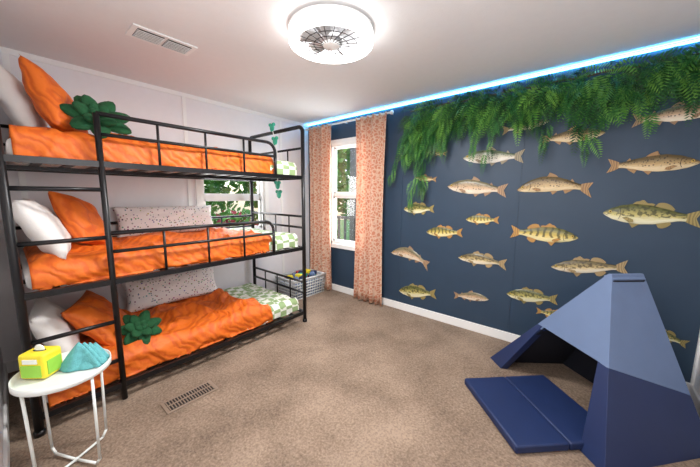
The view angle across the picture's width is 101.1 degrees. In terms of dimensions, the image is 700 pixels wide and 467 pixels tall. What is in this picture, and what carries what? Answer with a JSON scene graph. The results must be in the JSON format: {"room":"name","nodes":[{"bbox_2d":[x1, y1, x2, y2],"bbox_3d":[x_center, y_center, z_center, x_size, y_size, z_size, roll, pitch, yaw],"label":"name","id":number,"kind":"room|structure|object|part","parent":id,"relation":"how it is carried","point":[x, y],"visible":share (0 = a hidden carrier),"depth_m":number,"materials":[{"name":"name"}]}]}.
{"room":"bedroom","nodes":[
{"label":"bedroom","id":0,"kind":"room"},
{"bbox_2d":[0,345,2,466],"bbox_3d":[-1.165,0.072,0.746,4.280,2.440,0.120,7,10,40],"label":"wall","id":1,"kind":"structure","parent":0,"point":[1,357],"depth_m":1.67,"materials":[{"name":"white paint"}]},
{"bbox_2d":[3,363,9,466],"bbox_3d":[-1.131,1.230,0.953,4.000,0.090,0.015,7,10,40],"label":"baseboard","id":2,"kind":"structure","parent":1,"relation":"attached to","point":[6,442],"depth_m":1.68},
{"bbox_2d":[0,52,309,362],"bbox_3d":[-1.701,-0.276,3.317,0.120,2.440,3.160,7,10,40],"label":"wall","id":3,"kind":"structure","parent":0,"point":[135,101],"depth_m":2.84,"materials":[{"name":"white paint"}]},
{"bbox_2d":[3,287,276,372],"bbox_3d":[-1.666,0.896,3.421,0.015,0.090,3.140,7,10,40],"label":"baseboard","id":4,"kind":"structure","parent":3,"relation":"attached to","point":[13,365],"depth_m":2.26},
{"bbox_2d":[0,46,308,299],"bbox_3d":[-1.650,-0.314,3.269,0.012,2.350,3.160,7,10,40],"label":"trim","id":5,"kind":"structure","parent":3,"relation":"attached to","point":[5,52],"depth_m":2.78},
{"bbox_2d":[195,179,269,229],"bbox_3d":[-1.436,-0.449,3.571,0.130,0.990,0.930,7,10,40],"label":"window","id":6,"kind":"structure","parent":3,"relation":"in","point":[262,196],"depth_m":3.69,"materials":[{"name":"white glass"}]},
{"bbox_2d":[0,0,699,124],"bbox_3d":[-0.098,-1.344,1.823,4.280,0.100,3.400,7,10,40],"label":"ceiling","id":7,"kind":"structure","parent":0,"point":[244,57],"depth_m":1.98,"materials":[{"name":"paint"}]},
{"bbox_2d":[125,23,197,55],"bbox_3d":[-1.282,-1.313,1.975,0.180,0.020,0.380,7,10,40],"label":"ceiling vent","id":8,"kind":"object","parent":7,"relation":"attached to","point":[139,32],"depth_m":1.94,"materials":[{"name":"white metal"}]},
{"bbox_2d":[288,4,372,63],"bbox_3d":[-0.119,-1.241,1.828,0.532,0.105,0.532,7,10,40],"label":"ceiling fan light","id":9,"kind":"object","parent":7,"relation":"attached to","point":[321,33],"depth_m":1.75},
{"bbox_2d":[8,289,699,466],"bbox_3d":[-0.120,1.174,2.159,4.280,0.100,3.400,7,10,40],"label":"floor","id":10,"kind":"structure","parent":0,"point":[357,383],"depth_m":1.92,"materials":[{"name":"beige carpet"}]},
{"bbox_2d":[8,348,111,466],"bbox_3d":[-1.435,0.932,1.479,0.364,0.534,0.364,7,10,40],"label":"side table","id":11,"kind":"object","parent":10,"relation":"on","point":[59,381],"visible":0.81,"depth_m":1.40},
{"bbox_2d":[18,344,62,378],"bbox_3d":[-1.515,0.617,1.411,0.124,0.155,0.105,0,8,-3],"label":"tissue box","id":12,"kind":"object","parent":11,"relation":"on","point":[39,362],"visible":0.99,"depth_m":1.38,"materials":[{"name":"yellow cardboard"}]},
{"bbox_2d":[58,342,109,372],"bbox_3d":[-1.385,0.619,1.491,0.197,0.140,0.114,-1,8,-13],"label":"cloth","id":13,"kind":"object","parent":11,"relation":"on","point":[84,356],"visible":1,"depth_m":1.47,"materials":[{"name":"teal fabric"}]},
{"bbox_2d":[0,111,306,438],"bbox_3d":[-1.522,-0.015,2.619,1.042,2.110,2.072,7,10,40],"label":"bunk bed","id":14,"kind":"object","parent":10,"relation":"on","point":[100,167],"visible":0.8,"depth_m":1.93,"materials":[{"name":"black metal"}]},
{"bbox_2d":[18,54,87,132],"bbox_3d":[-1.910,-0.818,1.887,0.248,0.499,0.537,-3,8,-25],"label":"pillow","id":15,"kind":"object","parent":14,"relation":"on","point":[46,95],"visible":0.62,"depth_m":1.71,"materials":[{"name":"fabric"}]},
{"bbox_3d":[-1.545,0.142,2.658,0.895,0.112,1.960,7,10,40],"label":"mattress","id":16,"kind":"part","parent":14,"relation":"part of","materials":[{"name":"orange fabric"}]},
{"bbox_3d":[-1.538,-0.596,2.559,0.895,0.112,1.960,7,10,40],"label":"mattress","id":17,"kind":"part","parent":14,"relation":"part of","materials":[{"name":"orange fabric"}]},
{"bbox_2d":[8,124,273,173],"bbox_3d":[-1.606,-0.637,2.435,0.928,0.217,1.653,7,10,40],"label":"comforter","id":18,"kind":"object","parent":14,"relation":"on","point":[25,140],"visible":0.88,"depth_m":1.88,"materials":[{"name":"fabric"}]},
{"bbox_2d":[0,65,47,127],"bbox_3d":[-2.205,-0.848,1.937,0.219,0.397,0.550,-6,10,-41],"label":"pillow","id":19,"kind":"object","parent":18,"relation":"on","point":[15,102],"visible":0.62,"depth_m":1.77,"materials":[{"name":"fabric"}]},
{"bbox_2d":[59,94,131,138],"bbox_3d":[-1.626,-0.746,1.863,0.234,0.284,0.366,7,10,40],"label":"cushion","id":20,"kind":"object","parent":18,"relation":"on","point":[81,109],"visible":0.73,"depth_m":1.81,"materials":[{"name":"green fabric"}]},
{"bbox_2d":[23,228,272,289],"bbox_3d":[-1.626,0.103,2.518,0.929,0.218,1.611,7,10,40],"label":"comforter","id":21,"kind":"object","parent":14,"relation":"on","point":[84,263],"visible":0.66,"depth_m":2.05,"materials":[{"name":"fabric"}]},
{"bbox_2d":[12,198,71,258],"bbox_3d":[-1.962,-0.041,1.844,0.246,0.358,0.550,-7,11,-44],"label":"pillow","id":22,"kind":"object","parent":21,"relation":"on","point":[38,223],"visible":0.9,"depth_m":1.68,"materials":[{"name":"fabric"}]},
{"bbox_2d":[48,191,112,244],"bbox_3d":[-1.973,-0.090,2.136,0.259,0.457,0.499,-2,8,-16],"label":"pillow","id":23,"kind":"object","parent":21,"relation":"on","point":[80,218],"visible":0.73,"depth_m":1.99,"materials":[{"name":"fabric"}]},
{"bbox_2d":[111,205,214,237],"bbox_3d":[-1.785,-0.134,2.852,0.196,0.274,0.880,7,10,40],"label":"speckled pillow","id":24,"kind":"object","parent":21,"relation":"on","point":[128,218],"visible":0.73,"depth_m":2.74,"materials":[{"name":"fabric"}]},
{"bbox_2d":[36,288,272,407],"bbox_3d":[-1.639,0.796,2.597,0.953,0.262,1.596,7,10,40],"label":"comforter","id":25,"kind":"object","parent":14,"relation":"on","point":[188,325],"visible":0.62,"depth_m":2.44,"materials":[{"name":"fabric"}]},
{"bbox_2d":[29,297,79,352],"bbox_3d":[-2.021,0.646,1.981,0.226,0.340,0.600,-7,11,-44],"label":"pillow","id":26,"kind":"object","parent":25,"relation":"on","point":[45,318],"visible":0.65,"depth_m":1.83,"materials":[{"name":"fabric"}]},
{"bbox_2d":[60,290,126,345],"bbox_3d":[-1.893,0.640,2.183,0.300,0.335,0.522,-3,9,-27],"label":"pillow","id":27,"kind":"object","parent":25,"relation":"on","point":[92,308],"visible":0.78,"depth_m":2.03,"materials":[{"name":"fabric"}]},
{"bbox_2d":[121,310,161,344],"bbox_3d":[-1.572,0.710,2.160,0.200,0.211,0.295,7,10,40],"label":"cushion","id":28,"kind":"object","parent":25,"relation":"on","point":[141,327],"visible":0.98,"depth_m":2.13,"materials":[{"name":"green fabric"}]},
{"bbox_2d":[120,266,217,311],"bbox_3d":[-1.787,0.550,2.941,0.209,0.283,0.860,7,10,40],"label":"speckled pillow","id":29,"kind":"object","parent":25,"relation":"on","point":[143,294],"visible":0.98,"depth_m":2.83,"materials":[{"name":"fabric"}]},
{"bbox_2d":[223,283,298,326],"bbox_3d":[-1.112,0.770,3.240,0.915,0.153,0.620,7,10,40],"label":"quilt","id":30,"kind":"object","parent":14,"relation":"on","point":[281,305],"visible":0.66,"depth_m":3.20,"materials":[{"name":"green fabric"}]},
{"bbox_2d":[230,228,297,250],"bbox_3d":[-1.022,0.044,3.243,0.913,0.154,0.361,7,10,40],"label":"quilt","id":31,"kind":"object","parent":14,"relation":"on","point":[282,239],"visible":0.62,"depth_m":3.02,"materials":[{"name":"green fabric"}]},
{"bbox_2d":[269,122,281,197],"bbox_3d":[-0.825,-0.804,3.186,0.208,0.824,0.049,7,10,40],"label":"garland","id":32,"kind":"object","parent":14,"relation":"hanging from","point":[277,183],"visible":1,"depth_m":3.17,"materials":[{"name":"teal fabric"}]},
{"bbox_2d":[270,161,296,174],"bbox_3d":[-1.003,-0.697,3.159,0.914,0.156,0.321,7,10,40],"label":"quilt","id":33,"kind":"object","parent":14,"relation":"on","point":[283,167],"visible":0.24,"depth_m":2.90,"materials":[{"name":"green fabric"}]},
{"bbox_2d":[160,380,218,414],"bbox_3d":[-1.107,1.129,2.003,0.140,0.014,0.330,7,10,40],"label":"floor vent","id":34,"kind":"object","parent":10,"relation":"in","point":[194,394],"visible":1,"depth_m":1.98,"materials":[{"name":"beige metal"}]},
{"bbox_2d":[275,268,325,299],"bbox_3d":[-0.698,0.695,4.104,0.440,0.328,0.590,7,10,40],"label":"basket","id":35,"kind":"object","parent":10,"relation":"on","point":[314,282],"visible":0.73,"depth_m":3.99,"materials":[{"name":"white plastic"}]},
{"bbox_2d":[465,273,699,466],"bbox_3d":[1.384,0.706,1.948,1.083,0.961,1.072,-1,8,-9],"label":"tent","id":36,"kind":"object","parent":10,"relation":"on","point":[642,412],"visible":0.98,"depth_m":1.67,"materials":[{"name":"fabric"}]},
{"bbox_2d":[308,38,699,382],"bbox_3d":[0.947,-0.242,3.237,4.280,2.440,0.120,7,10,40],"label":"wall","id":37,"kind":"structure","parent":0,"point":[668,258],"depth_m":2.56,"materials":[{"name":"blue paint"}]},
{"bbox_2d":[331,137,355,250],"bbox_3d":[0.021,-0.527,3.952,0.850,1.510,0.130,7,10,40],"label":"window","id":38,"kind":"structure","parent":37,"relation":"in","point":[350,142],"depth_m":4.10,"materials":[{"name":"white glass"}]},
{"bbox_2d":[305,110,393,130],"bbox_3d":[-0.058,-1.459,3.785,1.502,0.044,0.107,7,10,40],"label":"curtain rod","id":39,"kind":"object","parent":37,"relation":"attached to","point":[391,112],"visible":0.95,"depth_m":3.70,"materials":[{"name":"white metal"}]},
{"bbox_2d":[309,124,331,290],"bbox_3d":[-0.423,-0.349,4.191,0.442,2.345,0.073,7,10,40],"label":"panel","id":40,"kind":"object","parent":39,"relation":"hanging from","point":[319,138],"visible":0.94,"depth_m":4.17,"materials":[{"name":"pink fabric"}]},
{"bbox_2d":[353,111,386,306],"bbox_3d":[0.252,-0.268,3.629,0.460,2.345,0.073,7,10,40],"label":"panel","id":41,"kind":"object","parent":39,"relation":"hanging from","point":[370,132],"visible":1,"depth_m":3.62,"materials":[{"name":"pink fabric"}]},
{"bbox_2d":[391,246,428,269],"bbox_3d":[0.700,0.279,3.409,0.513,0.269,0.021,7,10,40],"label":"decal","id":42,"kind":"object","parent":37,"relation":"attached to","point":[409,253],"visible":1,"depth_m":3.40,"materials":[{"name":"beige paper"}]},
{"bbox_2d":[399,283,435,299],"bbox_3d":[0.784,0.697,3.391,0.484,0.202,0.020,7,10,40],"label":"decal","id":43,"kind":"object","parent":37,"relation":"attached to","point":[412,290],"visible":1,"depth_m":3.39,"materials":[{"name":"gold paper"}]},
{"bbox_2d":[404,202,433,214],"bbox_3d":[0.777,-0.281,3.277,0.382,0.159,0.016,7,10,40],"label":"decal","id":44,"kind":"object","parent":37,"relation":"attached to","point":[421,208],"visible":0.87,"depth_m":3.27,"materials":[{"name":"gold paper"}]},
{"bbox_2d":[416,174,435,181],"bbox_3d":[0.835,-0.613,3.188,0.262,0.095,0.012,7,10,40],"label":"decal","id":45,"kind":"object","parent":37,"relation":"attached to","point":[428,178],"visible":0.62,"depth_m":3.17,"materials":[{"name":"beige paper"}]},
{"bbox_2d":[427,225,461,238],"bbox_3d":[1.012,-0.014,3.111,0.402,0.157,0.017,7,10,40],"label":"decal","id":46,"kind":"object","parent":37,"relation":"attached to","point":[439,231],"visible":1,"depth_m":3.11,"materials":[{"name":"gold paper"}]},
{"bbox_2d":[397,79,529,331],"bbox_3d":[1.075,-0.246,3.045,1.236,2.320,0.004,7,10,40],"label":"trim","id":47,"kind":"structure","parent":37,"relation":"attached to","point":[523,138],"depth_m":2.74,"materials":[{"name":"blue paint"}]},
{"bbox_2d":[454,290,488,301],"bbox_3d":[1.250,0.656,2.994,0.353,0.137,0.015,7,10,40],"label":"decal","id":48,"kind":"object","parent":37,"relation":"attached to","point":[470,295],"visible":1,"depth_m":2.98,"materials":[{"name":"beige paper"}]},
{"bbox_2d":[448,177,507,196],"bbox_3d":[1.244,-0.463,2.853,0.574,0.207,0.023,7,10,40],"label":"decal","id":49,"kind":"object","parent":37,"relation":"attached to","point":[474,186],"visible":1,"depth_m":2.86,"materials":[{"name":"beige paper"}]},
{"bbox_2d":[458,251,506,269],"bbox_3d":[1.314,0.262,2.888,0.461,0.165,0.019,7,10,40],"label":"decal","id":50,"kind":"object","parent":37,"relation":"attached to","point":[475,258],"visible":1,"depth_m":2.88,"materials":[{"name":"beige paper"}]},
{"bbox_2d":[466,213,498,224],"bbox_3d":[1.304,-0.139,2.849,0.311,0.122,0.014,7,10,40],"label":"decal","id":51,"kind":"object","parent":37,"relation":"attached to","point":[478,218],"visible":1,"depth_m":2.85,"materials":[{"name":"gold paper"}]},
{"bbox_2d":[463,147,524,165],"bbox_3d":[1.346,-0.735,2.733,0.542,0.187,0.022,7,10,40],"label":"decal","id":52,"kind":"object","parent":37,"relation":"attached to","point":[499,156],"visible":0.86,"depth_m":2.72,"materials":[{"name":"beige paper"}]},
{"bbox_2d":[308,38,699,125],"bbox_3d":[0.914,-1.432,3.027,4.000,0.018,0.012,7,10,40],"label":"strip light","id":53,"kind":"object","parent":37,"relation":"attached to","point":[695,40],"visible":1,"depth_m":2.44,"materials":[{"name":"blue"}]},
{"bbox_2d":[332,283,690,389],"bbox_3d":[0.893,0.929,3.341,4.040,0.090,0.015,7,10,40],"label":"baseboard","id":54,"kind":"structure","parent":37,"relation":"attached to","point":[506,336],"depth_m":3.18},
{"bbox_2d":[502,119,548,134],"bbox_3d":[1.539,-0.956,2.546,0.363,0.131,0.016,7,10,40],"label":"decal","id":55,"kind":"object","parent":37,"relation":"attached to","point":[506,130],"visible":0.27,"depth_m":2.61,"materials":[{"name":"beige paper"}]},
{"bbox_2d":[507,287,556,304],"bbox_3d":[1.659,0.581,2.637,0.403,0.168,0.017,7,10,40],"label":"decal","id":56,"kind":"object","parent":37,"relation":"attached to","point":[525,295],"visible":1,"depth_m":2.64,"materials":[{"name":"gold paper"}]},
{"bbox_2d":[387,43,699,215],"bbox_3d":[1.363,-0.710,2.533,2.535,1.226,0.324,7,10,40],"label":"garland","id":57,"kind":"object","parent":37,"relation":"attached to","point":[598,98],"visible":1,"depth_m":2.28,"materials":[{"name":"green plant"}]},
{"bbox_2d":[510,223,577,245],"bbox_3d":[1.691,0.006,2.535,0.501,0.196,0.020,7,10,40],"label":"decal","id":58,"kind":"object","parent":37,"relation":"attached to","point":[549,233],"visible":1,"depth_m":2.52,"materials":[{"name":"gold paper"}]},
{"bbox_2d":[536,308,557,316],"bbox_3d":[1.795,0.713,2.541,0.260,0.101,0.012,7,10,40],"label":"decal","id":59,"kind":"object","parent":37,"relation":"attached to","point":[548,312],"visible":0.47,"depth_m":2.57,"materials":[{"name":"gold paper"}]},
{"bbox_2d":[517,173,592,196],"bbox_3d":[1.725,-0.413,2.452,0.531,0.211,0.022,7,10,40],"label":"decal","id":60,"kind":"object","parent":37,"relation":"attached to","point":[552,183],"visible":1,"depth_m":2.45,"materials":[{"name":"beige paper"}]},
{"bbox_2d":[542,126,604,144],"bbox_3d":[1.798,-0.798,2.345,0.421,0.149,0.018,7,10,40],"label":"decal","id":61,"kind":"object","parent":37,"relation":"attached to","point":[564,136],"visible":0.59,"depth_m":2.36,"materials":[{"name":"beige paper"}]},
{"bbox_2d":[551,256,627,276],"bbox_3d":[1.945,0.277,2.354,0.494,0.189,0.020,7,10,40],"label":"decal","id":62,"kind":"object","parent":37,"relation":"attached to","point":[578,265],"visible":0.99,"depth_m":2.35,"materials":[{"name":"beige paper"}]},
{"bbox_2d":[603,200,699,227],"bbox_3d":[2.184,-0.138,2.099,0.512,0.210,0.021,7,10,40],"label":"decal","id":63,"kind":"object","parent":37,"relation":"attached to","point":[640,212],"visible":1,"depth_m":2.10,"materials":[{"name":"gold metal"}]},
{"bbox_2d":[607,151,699,174],"bbox_3d":[2.164,-0.507,2.071,0.470,0.166,0.019,7,10,40],"label":"decal","id":64,"kind":"object","parent":37,"relation":"attached to","point":[654,161],"visible":1,"depth_m":2.06,"materials":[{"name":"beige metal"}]},
{"bbox_2d":[632,101,699,126],"bbox_3d":[2.235,-0.826,1.971,0.442,0.157,0.018,7,10,40],"label":"decal","id":65,"kind":"object","parent":37,"relation":"attached to","point":[673,114],"visible":0.64,"depth_m":1.98,"materials":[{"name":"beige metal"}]},
{"bbox_2d":[665,329,688,347],"bbox_3d":[2.299,0.747,2.118,0.270,0.128,0.012,7,10,40],"label":"decal","id":66,"kind":"object","parent":37,"relation":"attached to","point":[671,335],"visible":0.34,"depth_m":2.08,"materials":[{"name":"brown paper"}]},
{"bbox_2d":[694,354,699,396],"bbox_3d":[1.483,0.106,0.666,0.120,2.440,3.160,7,10,40],"label":"wall","id":67,"kind":"structure","parent":0,"point":[697,378],"depth_m":1.98,"materials":[{"name":"white paint"}]},
{"bbox_2d":[689,384,699,417],"bbox_3d":[1.415,1.265,0.857,0.015,0.090,3.140,7,10,40],"label":"baseboard","id":68,"kind":"structure","parent":67,"relation":"attached to","point":[695,397],"depth_m":1.94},
{"bbox_2d":[690,331,699,384],"bbox_3d":[2.439,-0.080,1.892,0.012,2.320,0.029,7,10,40],"label":"trim","id":69,"kind":"structure","parent":67,"relation":"attached to","point":[697,353],"depth_m":2.02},
{"label":"outside","id":70,"kind":"structure","parent":0,"visible":0},
{"bbox_2d":[240,219,349,239],"bbox_3d":[0.139,1.236,6.623,28.000,0.100,26.000,7,10,40],"label":"lawn","id":71,"kind":"structure","parent":70,"point":[341,221],"depth_m":17.78,"materials":[{"name":"green plant"}]},
{"bbox_2d":[204,180,239,216],"bbox_3d":[-5.766,-2.164,10.357,3.926,5.552,3.903,7,10,40],"label":"tree","id":72,"kind":"object","parent":71,"relation":"on","point":[211,186],"visible":0.06,"depth_m":10.45,"materials":[{"name":"green plant"}]},
{"bbox_2d":[212,207,258,227],"bbox_3d":[-2.349,0.346,5.971,1.816,1.794,1.738,7,10,40],"label":"bush","id":73,"kind":"object","parent":71,"relation":"on","point":[247,211],"visible":0.12,"depth_m":5.74,"materials":[{"name":"green plant"}]},
{"bbox_2d":[234,181,258,219],"bbox_3d":[-2.450,-1.966,10.568,3.624,5.159,3.537,7,10,40],"label":"tree","id":74,"kind":"object","parent":71,"relation":"on","point":[246,185],"visible":0.02,"depth_m":10.18,"materials":[{"name":"green plant"}]},
{"bbox_2d":[337,148,349,220],"bbox_3d":[0.778,-1.577,9.442,3.175,4.742,3.255,7,10,40],"label":"tree","id":75,"kind":"object","parent":71,"relation":"on","point":[342,154],"visible":0.06,"depth_m":8.89,"materials":[{"name":"green plant"}]},
{"bbox_2d":[337,147,355,240],"bbox_3d":[0.002,-0.288,5.375,4.300,3.250,0.100,7,10,40],"label":"porch railing","id":76,"kind":"object","parent":71,"relation":"on","point":[352,217],"visible":0.04,"depth_m":5.25,"materials":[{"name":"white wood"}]}
]}

